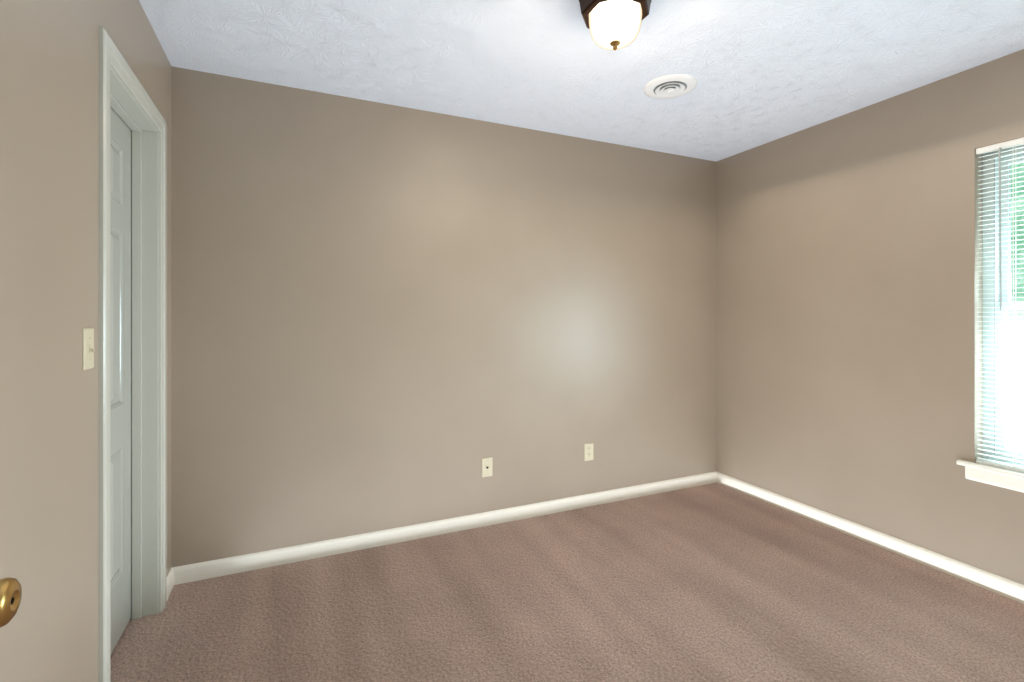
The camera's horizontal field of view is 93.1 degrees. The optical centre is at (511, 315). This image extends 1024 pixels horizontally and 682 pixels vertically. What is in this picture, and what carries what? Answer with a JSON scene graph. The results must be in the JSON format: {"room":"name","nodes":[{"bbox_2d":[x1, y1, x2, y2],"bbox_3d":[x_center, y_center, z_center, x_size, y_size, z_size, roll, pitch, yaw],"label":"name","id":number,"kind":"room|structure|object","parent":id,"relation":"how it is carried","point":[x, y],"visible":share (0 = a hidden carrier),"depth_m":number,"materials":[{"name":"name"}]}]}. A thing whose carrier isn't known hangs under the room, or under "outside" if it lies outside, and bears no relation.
{"room":"empty bedroom","nodes":[
{"label":"empty bedroom","id":0,"kind":"room"},
{"bbox_2d":[0,577,21,627],"bbox_3d":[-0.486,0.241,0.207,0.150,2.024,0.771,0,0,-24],"label":"door knob","id":1,"kind":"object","parent":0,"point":[10,594],"depth_m":0.53,"materials":[{"name":"gold metal"}]},
{"bbox_2d":[0,0,171,681],"bbox_3d":[-1.077,0.045,0.954,0.125,2.440,2.860,0,0,-24],"label":"wall","id":2,"kind":"structure","parent":0,"point":[48,301],"depth_m":1.17,"materials":[{"name":"beige paint"}]},
{"bbox_2d":[82,328,94,369],"bbox_3d":[-1.182,0.092,1.362,0.016,0.115,0.070,0,0,-24],"label":"light switch","id":3,"kind":"object","parent":2,"relation":"attached to","point":[88,349],"visible":1,"depth_m":1.35,"materials":[{"name":"beige plastic"}]},
{"bbox_2d":[111,107,131,653],"bbox_3d":[-1.447,0.238,1.752,0.100,2.029,0.604,0,0,-24],"label":"closet door","id":4,"kind":"structure","parent":2,"relation":"in","point":[121,373],"depth_m":1.91,"materials":[{"name":"grey wood"}]},
{"bbox_2d":[98,27,166,681],"bbox_3d":[-1.371,0.205,1.786,0.016,2.120,0.760,0,0,-24],"label":"trim","id":5,"kind":"structure","parent":2,"relation":"attached to","point":[110,56],"depth_m":1.47,"materials":[{"name":"grey wood"}]},
{"bbox_2d":[111,68,157,619],"bbox_3d":[-1.436,0.233,1.757,0.125,2.064,0.648,0,0,-24],"label":"trim","id":6,"kind":"structure","parent":2,"relation":"attached to","point":[127,109],"depth_m":2.04,"materials":[{"name":"grey wood"}]},
{"bbox_2d":[172,66,715,566],"bbox_3d":[-0.037,0.045,3.051,3.736,2.440,0.120,0,0,-24],"label":"wall","id":7,"kind":"structure","parent":0,"point":[386,316],"depth_m":2.75,"materials":[{"name":"beige paint"}]},
{"bbox_2d":[167,471,718,594],"bbox_3d":[-0.016,1.226,2.973,3.461,0.079,0.040,0,0,-24],"label":"baseboard","id":8,"kind":"structure","parent":7,"relation":"attached to","point":[264,559],"depth_m":2.73,"materials":[{"name":"white wood"}]},
{"bbox_2d":[482,457,491,476],"bbox_3d":[-0.148,0.916,2.928,0.070,0.115,0.014,0,0,-24],"label":"outlet","id":9,"kind":"object","parent":7,"relation":"attached to","point":[486,467],"visible":1,"depth_m":2.93,"materials":[{"name":"beige plastic"}]},
{"bbox_2d":[584,443,592,460],"bbox_3d":[0.513,0.906,3.227,0.070,0.115,0.007,0,0,-24],"label":"duplex electrical outlet","id":10,"kind":"object","parent":7,"relation":"attached to","point":[588,451],"visible":1,"depth_m":3.22,"materials":[{"name":"beige plastic"}]},
{"bbox_2d":[111,483,1023,681],"bbox_3d":[0.802,1.290,1.175,3.736,0.050,4.230,0,0,-24],"label":"floor","id":11,"kind":"structure","parent":0,"point":[714,582],"depth_m":2.07,"materials":[{"name":"brown carpet"}]},
{"bbox_2d":[139,0,1023,161],"bbox_3d":[0.802,-1.200,1.175,3.736,0.050,4.230,0,0,-24],"label":"ceiling","id":12,"kind":"structure","parent":0,"point":[762,72],"depth_m":2.19,"materials":[{"name":"white paint"}]},
{"bbox_2d":[579,0,650,50],"bbox_3d":[0.383,-1.081,1.803,0.251,0.189,0.251,0,0,-24],"label":"ceiling light","id":13,"kind":"object","parent":12,"relation":"attached to","point":[614,25],"visible":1,"depth_m":1.75,"materials":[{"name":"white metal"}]},
{"bbox_2d":[643,74,697,98],"bbox_3d":[0.811,-1.160,2.488,0.264,0.030,0.264,0,0,-24],"label":"ceiling vent","id":14,"kind":"object","parent":12,"relation":"in","point":[670,86],"visible":1,"depth_m":2.47,"materials":[{"name":"white metal"}]},
{"bbox_2d":[716,49,1023,584],"bbox_3d":[2.208,0.045,2.423,0.150,2.440,2.860,0,0,-24],"label":"wall","id":15,"kind":"structure","parent":0,"point":[849,272],"depth_m":2.69,"materials":[{"name":"beige paint"}]},
{"bbox_2d":[719,473,1023,603],"bbox_3d":[2.117,1.226,2.426,0.013,0.079,2.700,0,0,-24],"label":"baseboard","id":16,"kind":"structure","parent":15,"relation":"attached to","point":[1002,586],"depth_m":2.60,"materials":[{"name":"white wood"}]},
{"bbox_2d":[956,460,1023,492],"bbox_3d":[2.422,0.737,1.905,0.183,0.086,1.009,0,0,-24],"label":"window sill","id":17,"kind":"structure","parent":15,"relation":"attached to","point":[1010,479],"depth_m":2.22,"materials":[{"name":"white wood"}]},
{"bbox_2d":[983,144,1023,468],"bbox_3d":[2.469,-0.048,1.925,0.071,1.483,0.899,0,0,-24],"label":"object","id":18,"kind":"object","parent":15,"relation":"in","point":[993,314],"depth_m":2.28,"materials":[{"name":"grey plastic"}]},
{"bbox_2d":[976,137,1023,471],"bbox_3d":[2.379,-0.049,1.885,0.038,1.478,0.893,0,0,-24],"label":"window blind","id":19,"kind":"object","parent":18,"relation":"attached to","point":[1001,146],"visible":1,"depth_m":2.21,"materials":[{"name":"white plastic"}]},
{"label":"outside","id":20,"kind":"structure","parent":0,"visible":0},
{"bbox_2d":[1008,162,1023,450],"bbox_3d":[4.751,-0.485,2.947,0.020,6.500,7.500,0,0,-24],"label":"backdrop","id":21,"kind":"structure","parent":20,"point":[1018,281],"depth_m":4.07,"materials":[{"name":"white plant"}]}
]}

